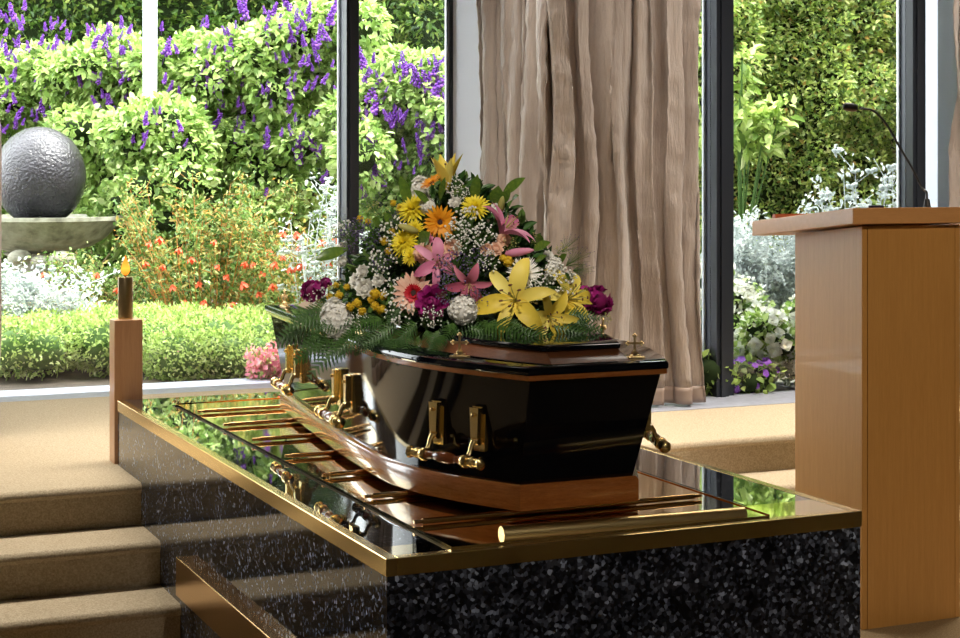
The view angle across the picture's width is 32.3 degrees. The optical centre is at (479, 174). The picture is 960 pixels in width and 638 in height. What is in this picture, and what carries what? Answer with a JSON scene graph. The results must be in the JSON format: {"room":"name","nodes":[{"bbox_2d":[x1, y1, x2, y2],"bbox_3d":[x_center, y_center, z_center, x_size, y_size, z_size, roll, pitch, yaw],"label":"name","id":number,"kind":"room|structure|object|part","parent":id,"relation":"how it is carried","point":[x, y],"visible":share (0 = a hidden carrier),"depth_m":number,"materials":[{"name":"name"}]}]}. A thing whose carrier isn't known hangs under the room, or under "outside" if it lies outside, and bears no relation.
{"room":"funeral chapel","nodes":[
{"label":"funeral chapel","id":0,"kind":"room"},
{"bbox_2d":[453,0,481,179],"bbox_3d":[0.190,-0.760,8.059,0.160,3.580,1.500,0,0,-24],"label":"wall","id":1,"kind":"structure","parent":0,"point":[466,83],"depth_m":8.46,"materials":[{"name":"white paint"}]},
{"bbox_2d":[11,0,452,393],"bbox_3d":[-3.731,-0.310,7.040,7.840,2.680,0.128,0,0,-24],"label":"window","id":2,"kind":"structure","parent":1,"relation":"in","point":[347,10],"depth_m":8.38,"materials":[{"name":"grey metal"}]},
{"bbox_3d":[-1.798,-0.276,7.894,2.417,2.588,0.008,0,0,-24],"label":"pane","id":3,"kind":"part","parent":2,"relation":"part of","materials":[{"name":"clear glass"}]},
{"bbox_3d":[-0.718,-0.310,8.423,0.011,2.680,0.014,0,0,-24],"label":"edge trim","id":4,"kind":"part","parent":2,"relation":"part of","materials":[{"name":"silver metal"}]},
{"bbox_2d":[0,378,794,411],"bbox_3d":[-1.083,1.140,7.428,13.000,0.220,1.870,0,0,-24],"label":"window sill","id":5,"kind":"structure","parent":1,"relation":"attached to","point":[780,395],"depth_m":7.86,"materials":[{"name":"stone"}]},
{"bbox_2d":[702,349,740,394],"bbox_3d":[1.070,0.925,7.792,0.288,0.296,0.358,0,0,-24],"label":"begonias","id":6,"kind":"object","parent":5,"relation":"on","point":[712,371],"visible":0.38,"depth_m":7.69,"materials":[{"name":"green plant"}]},
{"bbox_2d":[476,0,705,404],"bbox_3d":[0.296,-0.291,7.527,1.302,2.619,0.728,0,0,38],"label":"curtain","id":7,"kind":"object","parent":1,"relation":"hanging from","point":[591,103],"visible":0.62,"depth_m":7.34,"materials":[{"name":"fabric"}]},
{"bbox_2d":[702,0,925,396],"bbox_3d":[2.815,-0.310,8.500,5.000,2.680,0.128,0,0,-24],"label":"window","id":8,"kind":"structure","parent":1,"relation":"in","point":[717,15],"depth_m":7.75,"materials":[{"name":"grey metal"}]},
{"bbox_3d":[1.049,-0.310,7.780,0.011,2.680,0.014,0,0,-24],"label":"edge trim","id":9,"kind":"part","parent":8,"relation":"part of","materials":[{"name":"silver metal"}]},
{"bbox_3d":[0.800,-0.276,7.617,0.600,2.588,0.008,0,0,-24],"label":"pane","id":10,"kind":"part","parent":8,"relation":"part of","materials":[{"name":"clear glass"}]},
{"bbox_3d":[2.076,-0.310,8.232,0.011,2.680,0.014,0,0,-24],"label":"edge trim","id":11,"kind":"part","parent":8,"relation":"part of","materials":[{"name":"silver metal"}]},
{"bbox_2d":[860,617,959,637],"bbox_3d":[1.629,1.510,1.263,13.000,0.120,11.000,0,0,-24],"label":"floor","id":12,"kind":"structure","parent":0,"point":[950,627],"depth_m":5.28,"materials":[{"name":"brown carpet"}]},
{"bbox_2d":[0,388,794,637],"bbox_3d":[-0.738,1.290,6.643,13.000,0.520,2.765,0,0,-24],"label":"steps","id":13,"kind":"structure","parent":12,"relation":"on","point":[78,559],"depth_m":5.48,"materials":[{"name":"beige carpet"}]},
{"bbox_2d":[0,122,1,355],"bbox_3d":[-2.261,-0.291,6.438,0.776,2.619,0.150,0,0,-14],"label":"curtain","id":14,"kind":"object","parent":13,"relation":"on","point":[0,122],"visible":1,"depth_m":6.57,"materials":[{"name":"fabric"}]},
{"bbox_2d":[110,318,142,463],"bbox_3d":[-1.273,0.774,5.966,0.101,0.512,0.090,0,0,-24],"label":"post","id":15,"kind":"object","parent":13,"relation":"on","point":[126,335],"visible":0.74,"depth_m":5.92,"materials":[{"name":"brown wood"}]},
{"bbox_2d":[118,255,132,318],"bbox_3d":[-1.275,0.403,5.967,0.053,0.228,0.053,0,0,-24],"label":"candle","id":16,"kind":"object","parent":15,"relation":"on","point":[125,284],"visible":1,"depth_m":5.95,"materials":[{"name":"brown metal"}]},
{"bbox_2d":[117,391,861,637],"bbox_3d":[-0.203,1.113,4.916,1.242,0.673,2.670,0,0,-24],"label":"catafalque","id":17,"kind":"object","parent":12,"relation":"on","point":[263,528],"visible":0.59,"depth_m":3.89,"materials":[{"name":"black stone"}]},
{"bbox_3d":[-0.571,1.204,4.272,0.043,0.115,1.580,0,0,-24],"label":"plate","id":18,"kind":"part","parent":17,"relation":"part of","materials":[{"name":"gold metal"}]},
{"bbox_3d":[-0.145,0.825,3.554,0.121,0.049,0.085,0,0,-24],"label":"corner plate","id":19,"kind":"part","parent":17,"relation":"part of","materials":[{"name":"gold metal"}]},
{"bbox_2d":[264,289,670,511],"bbox_3d":[-0.137,0.577,4.733,0.730,0.404,2.035,0,0,-24],"label":"coffin","id":20,"kind":"object","parent":17,"relation":"on","point":[520,424],"visible":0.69,"depth_m":3.93,"materials":[{"name":"black paint"}]},
{"bbox_3d":[-0.636,0.650,5.288,0.048,0.063,0.019,0,0,-17],"label":"arm","id":21,"kind":"part","parent":20,"relation":"part of","materials":[{"name":"gold metal"}]},
{"bbox_3d":[-0.595,0.650,5.154,0.048,0.063,0.019,0,0,-17],"label":"arm","id":22,"kind":"part","parent":20,"relation":"part of","materials":[{"name":"gold metal"}]},
{"bbox_3d":[-0.430,0.650,4.635,0.048,0.063,0.019,0,0,-18],"label":"arm","id":23,"kind":"part","parent":20,"relation":"part of","materials":[{"name":"gold metal"}]},
{"bbox_3d":[-0.386,0.650,4.502,0.048,0.063,0.019,0,0,-18],"label":"arm","id":24,"kind":"part","parent":20,"relation":"part of","materials":[{"name":"gold metal"}]},
{"bbox_3d":[-0.127,0.650,3.961,0.048,0.063,0.019,0,0,-45],"label":"arm","id":25,"kind":"part","parent":20,"relation":"part of","materials":[{"name":"gold metal"}]},
{"bbox_2d":[270,152,613,379],"bbox_3d":[-0.118,0.237,4.518,0.822,0.595,1.127,0,0,-24],"label":"flower arrangement","id":26,"kind":"object","parent":20,"relation":"on","point":[462,262],"visible":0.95,"depth_m":4.27,"materials":[{"name":"multicoloured plant"}]},
{"bbox_3d":[-0.379,0.322,4.457,0.025,0.025,0.024,-16,-22,31],"label":"button flower","id":27,"kind":"part","parent":26,"relation":"part of","materials":[{"name":"yellow plant"}]},
{"bbox_3d":[-0.354,0.298,4.417,0.018,0.019,0.017,0,0,-34],"label":"button flower","id":28,"kind":"part","parent":26,"relation":"part of","materials":[{"name":"yellow plant"}]},
{"bbox_3d":[-0.344,0.349,4.382,0.025,0.025,0.024,-29,-25,24],"label":"button flower","id":29,"kind":"part","parent":26,"relation":"part of","materials":[{"name":"yellow plant"}]},
{"bbox_3d":[-0.323,0.335,4.350,0.027,0.027,0.026,2,-11,31],"label":"button flower","id":30,"kind":"part","parent":26,"relation":"part of","materials":[{"name":"yellow plant"}]},
{"bbox_3d":[-0.307,0.355,4.324,0.023,0.022,0.023,0,0,-7],"label":"button flower","id":31,"kind":"part","parent":26,"relation":"part of","materials":[{"name":"yellow plant"}]},
{"bbox_3d":[-0.282,0.324,4.296,0.021,0.021,0.020,0,0,40],"label":"button flower","id":32,"kind":"part","parent":26,"relation":"part of","materials":[{"name":"yellow plant"}]},
{"bbox_3d":[-0.271,0.308,4.287,0.030,0.030,0.028,-17,-21,23],"label":"button flower","id":33,"kind":"part","parent":26,"relation":"part of","materials":[{"name":"yellow plant"}]},
{"bbox_3d":[-0.271,0.338,4.279,0.024,0.024,0.023,-10,-16,25],"label":"button flower","id":34,"kind":"part","parent":26,"relation":"part of","materials":[{"name":"yellow plant"}]},
{"bbox_3d":[-0.252,0.343,4.256,0.023,0.023,0.023,0,0,-41],"label":"button flower","id":35,"kind":"part","parent":26,"relation":"part of","materials":[{"name":"yellow plant"}]},
{"bbox_3d":[-0.248,0.311,4.260,0.023,0.024,0.022,0,0,36],"label":"button flower","id":36,"kind":"part","parent":26,"relation":"part of","materials":[{"name":"yellow plant"}]},
{"bbox_3d":[-0.253,0.173,4.340,0.021,0.024,0.023,0,0,26],"label":"button flower","id":37,"kind":"part","parent":26,"relation":"part of","materials":[{"name":"yellow plant"}]},
{"bbox_3d":[-0.232,0.075,4.442,0.017,0.019,0.018,0,0,12],"label":"button flower","id":38,"kind":"part","parent":26,"relation":"part of","materials":[{"name":"yellow plant"}]},
{"bbox_3d":[-0.161,0.046,4.438,0.058,0.093,0.058,3,12,14],"label":"stock flower","id":39,"kind":"part","parent":26,"relation":"part of","materials":[{"name":"white plant"}]},
{"bbox_3d":[0.057,0.207,4.149,0.020,0.020,0.019,0,0,17],"label":"button flower","id":40,"kind":"part","parent":26,"relation":"part of","materials":[{"name":"yellow plant"}]},
{"bbox_3d":[0.070,0.215,4.146,0.029,0.028,0.027,-25,-20,-15],"label":"button flower","id":41,"kind":"part","parent":26,"relation":"part of","materials":[{"name":"yellow plant"}]},
{"bbox_3d":[0.185,0.242,4.211,0.045,0.072,0.044,15,11,-10],"label":"stock flower","id":42,"kind":"part","parent":26,"relation":"part of","materials":[{"name":"white plant"}]},
{"bbox_3d":[-0.134,0.444,4.734,0.656,0.018,2.020,0,0,-24],"label":"lid","id":43,"kind":"part","parent":20,"relation":"part of","materials":[{"name":"black paint"}]},
{"bbox_3d":[-0.134,0.460,4.734,0.648,0.014,2.012,0,0,-24],"label":"lid moulding","id":44,"kind":"part","parent":20,"relation":"part of","materials":[{"name":"black wood"}]},
{"bbox_3d":[-0.028,0.650,3.862,0.048,0.063,0.019,0,0,-45],"label":"arm","id":45,"kind":"part","parent":20,"relation":"part of","materials":[{"name":"gold metal"}]},
{"bbox_3d":[-0.127,0.404,4.718,0.414,0.014,1.824,0,0,-24],"label":"raised panel","id":46,"kind":"part","parent":20,"relation":"part of","materials":[{"name":"black paint"}]},
{"bbox_3d":[0.440,0.650,4.107,0.048,0.063,0.019,0,0,-5],"label":"arm","id":47,"kind":"part","parent":20,"relation":"part of","materials":[{"name":"gold metal"}]},
{"bbox_2d":[176,397,769,549],"bbox_3d":[-0.190,0.822,4.821,0.810,0.057,2.430,0,0,-24],"label":"tray","id":48,"kind":"object","parent":17,"relation":"on","point":[260,425],"depth_m":3.99,"materials":[{"name":"gold metal"}]},
{"bbox_3d":[0.749,0.825,3.985,0.216,0.049,0.140,0,0,-24],"label":"corner plate","id":49,"kind":"part","parent":17,"relation":"part of","materials":[{"name":"gold metal"}]},
{"bbox_2d":[752,207,959,629],"bbox_3d":[1.296,0.777,5.603,0.514,1.346,0.576,0,0,-24],"label":"lectern","id":50,"kind":"object","parent":12,"relation":"on","point":[877,290],"visible":0.92,"depth_m":5.37,"materials":[{"name":"brown wood"}]},
{"bbox_3d":[1.152,0.806,5.461,0.020,1.287,0.371,0,0,-24],"label":"panel","id":51,"kind":"part","parent":50,"relation":"part of","materials":[{"name":"brown wood"}]},
{"bbox_2d":[869,205,883,207],"bbox_3d":[1.269,0.102,5.311,0.061,0.010,0.010,0,0,-33],"label":"pen","id":52,"kind":"object","parent":50,"relation":"on","point":[870,206],"visible":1,"depth_m":5.30,"materials":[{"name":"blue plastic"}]},
{"bbox_2d":[843,103,930,206],"bbox_3d":[1.371,-0.064,5.577,0.295,0.361,0.069,0,0,16],"label":"gooseneck microphone","id":53,"kind":"object","parent":50,"relation":"on","point":[851,107],"visible":0.94,"depth_m":5.59,"materials":[{"name":"black plastic"}]},
{"bbox_3d":[1.393,0.806,5.375,0.347,1.287,0.020,0,0,-24],"label":"panel","id":54,"kind":"part","parent":50,"relation":"part of","materials":[{"name":"brown wood"}]},
{"bbox_3d":[1.492,0.806,5.610,0.020,1.287,0.371,0,0,-24],"label":"panel","id":55,"kind":"part","parent":50,"relation":"part of","materials":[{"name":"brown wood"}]},
{"bbox_2d":[926,0,957,206],"bbox_3d":[2.347,-0.310,8.440,0.145,2.680,0.120,0,0,-24],"label":"wall pier","id":56,"kind":"object","parent":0,"point":[941,68],"visible":0.5,"depth_m":8.38,"materials":[{"name":"white paint"}]},
{"bbox_2d":[948,0,959,206],"bbox_3d":[2.690,-0.290,8.198,0.902,2.620,0.146,0,0,-22],"label":"curtain","id":57,"kind":"object","parent":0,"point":[954,143],"visible":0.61,"depth_m":8.04,"materials":[{"name":"fabric"}]},
{"label":"outside","id":58,"kind":"structure","parent":0,"visible":0},
{"bbox_2d":[0,286,276,390],"bbox_3d":[-5.592,1.225,17.675,48.000,0.350,23.140,0,0,-24],"label":"garden bed","id":59,"kind":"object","parent":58,"point":[69,378],"depth_m":8.48,"materials":[{"name":"soil"}]},
{"bbox_2d":[0,0,81,283],"bbox_3d":[-3.785,-0.095,12.672,1.855,2.418,1.526,0,0,13],"label":"sage","id":60,"kind":"object","parent":59,"relation":"on","point":[18,109],"visible":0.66,"depth_m":12.31,"materials":[{"name":"green plant"}]},
{"bbox_2d":[2,127,122,298],"bbox_3d":[-2.917,0.364,11.000,1.087,1.371,1.087,0,0,-24],"label":"fountain","id":61,"kind":"object","parent":59,"relation":"on","point":[44,170],"visible":0.75,"depth_m":10.75,"materials":[{"name":"stone"}]},
{"bbox_2d":[2,214,122,253],"bbox_3d":[-2.917,0.402,11.000,1.087,0.260,1.087,0,0,-24],"label":"bowl","id":62,"kind":"object","parent":61,"relation":"on","point":[21,233],"depth_m":10.63,"materials":[{"name":"stone"}]},
{"bbox_2d":[1,256,124,319],"bbox_3d":[-2.495,0.754,9.280,0.868,0.599,0.628,0,0,33],"label":"dusty miller","id":63,"kind":"object","parent":59,"relation":"on","point":[36,292],"visible":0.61,"depth_m":9.21,"materials":[{"name":"grey plant"}]},
{"bbox_2d":[6,15,160,296],"bbox_3d":[-2.738,-0.021,12.300,1.578,2.263,1.422,0,0,-24],"label":"sage","id":64,"kind":"object","parent":59,"relation":"on","point":[78,70],"visible":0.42,"depth_m":12.00,"materials":[{"name":"green plant"}]},
{"bbox_2d":[18,241,179,306],"bbox_3d":[-2.340,0.732,10.122,0.995,0.641,0.660,0,0,-3],"label":"shrub","id":65,"kind":"object","parent":59,"relation":"on","point":[107,290],"visible":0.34,"depth_m":10.11,"materials":[{"name":"green plant"}]},
{"bbox_2d":[0,300,299,380],"bbox_3d":[-2.173,0.893,9.027,3.076,0.358,1.511,0,0,-1],"label":"hedge","id":66,"kind":"object","parent":59,"relation":"on","point":[184,341],"visible":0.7,"depth_m":8.56,"materials":[{"name":"green plant"}]},
{"bbox_2d":[143,0,156,199],"bbox_3d":[-2.311,-1.000,11.620,0.100,4.100,0.100,0,0,-24],"label":"post","id":67,"kind":"object","parent":59,"relation":"on","point":[149,6],"visible":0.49,"depth_m":11.58,"materials":[{"name":"white paint"}]},
{"bbox_2d":[79,89,222,307],"bbox_3d":[-2.236,0.266,11.413,1.030,1.691,1.324,0,0,-24],"label":"flowering bush","id":68,"kind":"object","parent":59,"relation":"on","point":[149,133],"visible":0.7,"depth_m":11.11,"materials":[{"name":"green plant"}]},
{"bbox_2d":[98,0,311,304],"bbox_3d":[-2.014,-0.072,12.045,1.690,2.358,1.506,0,0,-31],"label":"sage","id":69,"kind":"object","parent":59,"relation":"on","point":[176,69],"visible":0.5,"depth_m":11.74,"materials":[{"name":"green plant"}]},
{"bbox_2d":[113,160,306,310],"bbox_3d":[-1.635,0.482,9.879,1.218,1.137,0.604,0,0,1],"label":"shrub","id":70,"kind":"object","parent":59,"relation":"on","point":[166,293],"visible":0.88,"depth_m":9.89,"materials":[{"name":"green plant"}]},
{"bbox_2d":[0,0,444,287],"bbox_3d":[-3.407,-1.754,15.458,8.458,5.737,1.388,0,0,3],"label":"hedge","id":71,"kind":"object","parent":59,"relation":"on","point":[420,23],"visible":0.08,"depth_m":15.52,"materials":[{"name":"green plant"}]},
{"bbox_2d":[243,340,281,379],"bbox_3d":[-1.078,0.952,8.415,0.258,0.260,0.232,0,0,-24],"label":"clump","id":72,"kind":"object","parent":59,"relation":"on","point":[269,365],"visible":0.77,"depth_m":8.38,"materials":[{"name":"pink plant"}]},
{"bbox_2d":[190,0,397,308],"bbox_3d":[-1.331,-0.084,11.813,1.412,2.396,1.332,0,0,-19],"label":"flowering bush","id":73,"kind":"object","parent":59,"relation":"on","point":[300,42],"visible":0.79,"depth_m":11.55,"materials":[{"name":"green plant"}]},
{"bbox_2d":[233,211,359,305],"bbox_3d":[-1.002,0.626,9.708,0.858,0.849,0.720,0,0,-24],"label":"shrub","id":74,"kind":"object","parent":59,"relation":"on","point":[277,295],"visible":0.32,"depth_m":9.62,"materials":[{"name":"green plant"}]},
{"bbox_2d":[276,172,369,302],"bbox_3d":[-0.858,0.517,9.409,0.605,1.070,0.584,0,0,-1],"label":"dusty miller","id":75,"kind":"object","parent":59,"relation":"on","point":[306,273],"visible":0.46,"depth_m":9.38,"materials":[{"name":"grey plant"}]},
{"bbox_2d":[306,42,444,234],"bbox_3d":[-0.549,0.100,11.463,1.370,2.032,1.379,0,0,-34],"label":"vine","id":76,"kind":"object","parent":59,"relation":"on","point":[402,102],"visible":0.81,"depth_m":11.17,"materials":[{"name":"green plant"}]},
{"bbox_2d":[700,263,735,312],"bbox_3d":[1.159,0.743,8.509,0.366,0.631,0.376,0,0,-24],"label":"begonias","id":77,"kind":"object","parent":59,"relation":"on","point":[701,263],"visible":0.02,"depth_m":8.40,"materials":[{"name":"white plant"}]},
{"bbox_2d":[698,29,805,245],"bbox_3d":[1.561,0.071,9.905,0.765,1.960,0.352,0,0,1],"label":"shrub","id":78,"kind":"object","parent":59,"relation":"on","point":[745,128],"visible":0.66,"depth_m":9.89,"materials":[{"name":"green plant"}]},
{"bbox_2d":[734,274,776,340],"bbox_3d":[1.327,0.787,8.417,0.402,0.571,0.372,0,0,-16],"label":"begonias","id":79,"kind":"object","parent":59,"relation":"on","point":[746,297],"visible":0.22,"depth_m":8.35,"materials":[{"name":"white plant"}]},
{"bbox_2d":[700,202,818,309],"bbox_3d":[1.516,0.599,8.834,0.753,0.906,0.752,0,0,-24],"label":"dusty miller","id":80,"kind":"object","parent":59,"relation":"on","point":[776,272],"visible":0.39,"depth_m":8.71,"materials":[{"name":"grey plant"}]},
{"bbox_2d":[734,352,787,393],"bbox_3d":[1.276,0.967,7.937,0.345,0.246,0.370,0,0,-24],"label":"begonias","id":81,"kind":"object","parent":59,"relation":"on","point":[755,376],"visible":0.73,"depth_m":7.84,"materials":[{"name":"green plant"}]},
{"bbox_2d":[734,294,794,386],"bbox_3d":[1.474,0.833,8.111,0.538,0.503,0.453,0,0,-10],"label":"begonias","id":82,"kind":"object","parent":59,"relation":"on","point":[769,332],"visible":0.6,"depth_m":7.98,"materials":[{"name":"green plant"}]},
{"bbox_2d":[698,0,896,262],"bbox_3d":[2.281,-0.710,10.972,2.692,3.573,0.988,0,0,-18],"label":"hedge","id":83,"kind":"object","parent":59,"relation":"on","point":[829,54],"visible":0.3,"depth_m":10.84,"materials":[{"name":"green plant"}]},
{"bbox_2d":[801,144,896,212],"bbox_3d":[2.074,0.443,8.904,0.758,1.218,0.740,0,0,-24],"label":"dusty miller","id":84,"kind":"object","parent":59,"relation":"on","point":[823,197],"visible":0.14,"depth_m":8.91,"materials":[{"name":"grey plant"}]},
{"bbox_2d":[870,177,896,207],"bbox_3d":[2.427,0.503,8.897,0.651,1.096,0.479,0,0,13],"label":"dusty miller","id":85,"kind":"object","parent":59,"relation":"on","point":[884,192],"visible":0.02,"depth_m":9.05,"materials":[{"name":"grey plant"}]},
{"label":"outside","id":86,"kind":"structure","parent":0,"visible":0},
{"bbox_2d":[775,376,794,384],"bbox_3d":[2.928,1.087,8.925,5.450,0.125,0.260,0,0,-24],"label":"garden path","id":87,"kind":"structure","parent":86,"point":[779,382],"depth_m":8.20,"materials":[{"name":"grey stone"}]},
{"bbox_2d":[701,307,739,355],"bbox_3d":[1.099,0.856,8.097,0.321,0.422,0.412,0,0,-24],"label":"begonias","id":88,"kind":"object","parent":87,"relation":"on","point":[737,352],"visible":0.02,"depth_m":7.99,"materials":[{"name":"green plant"}]}
]}

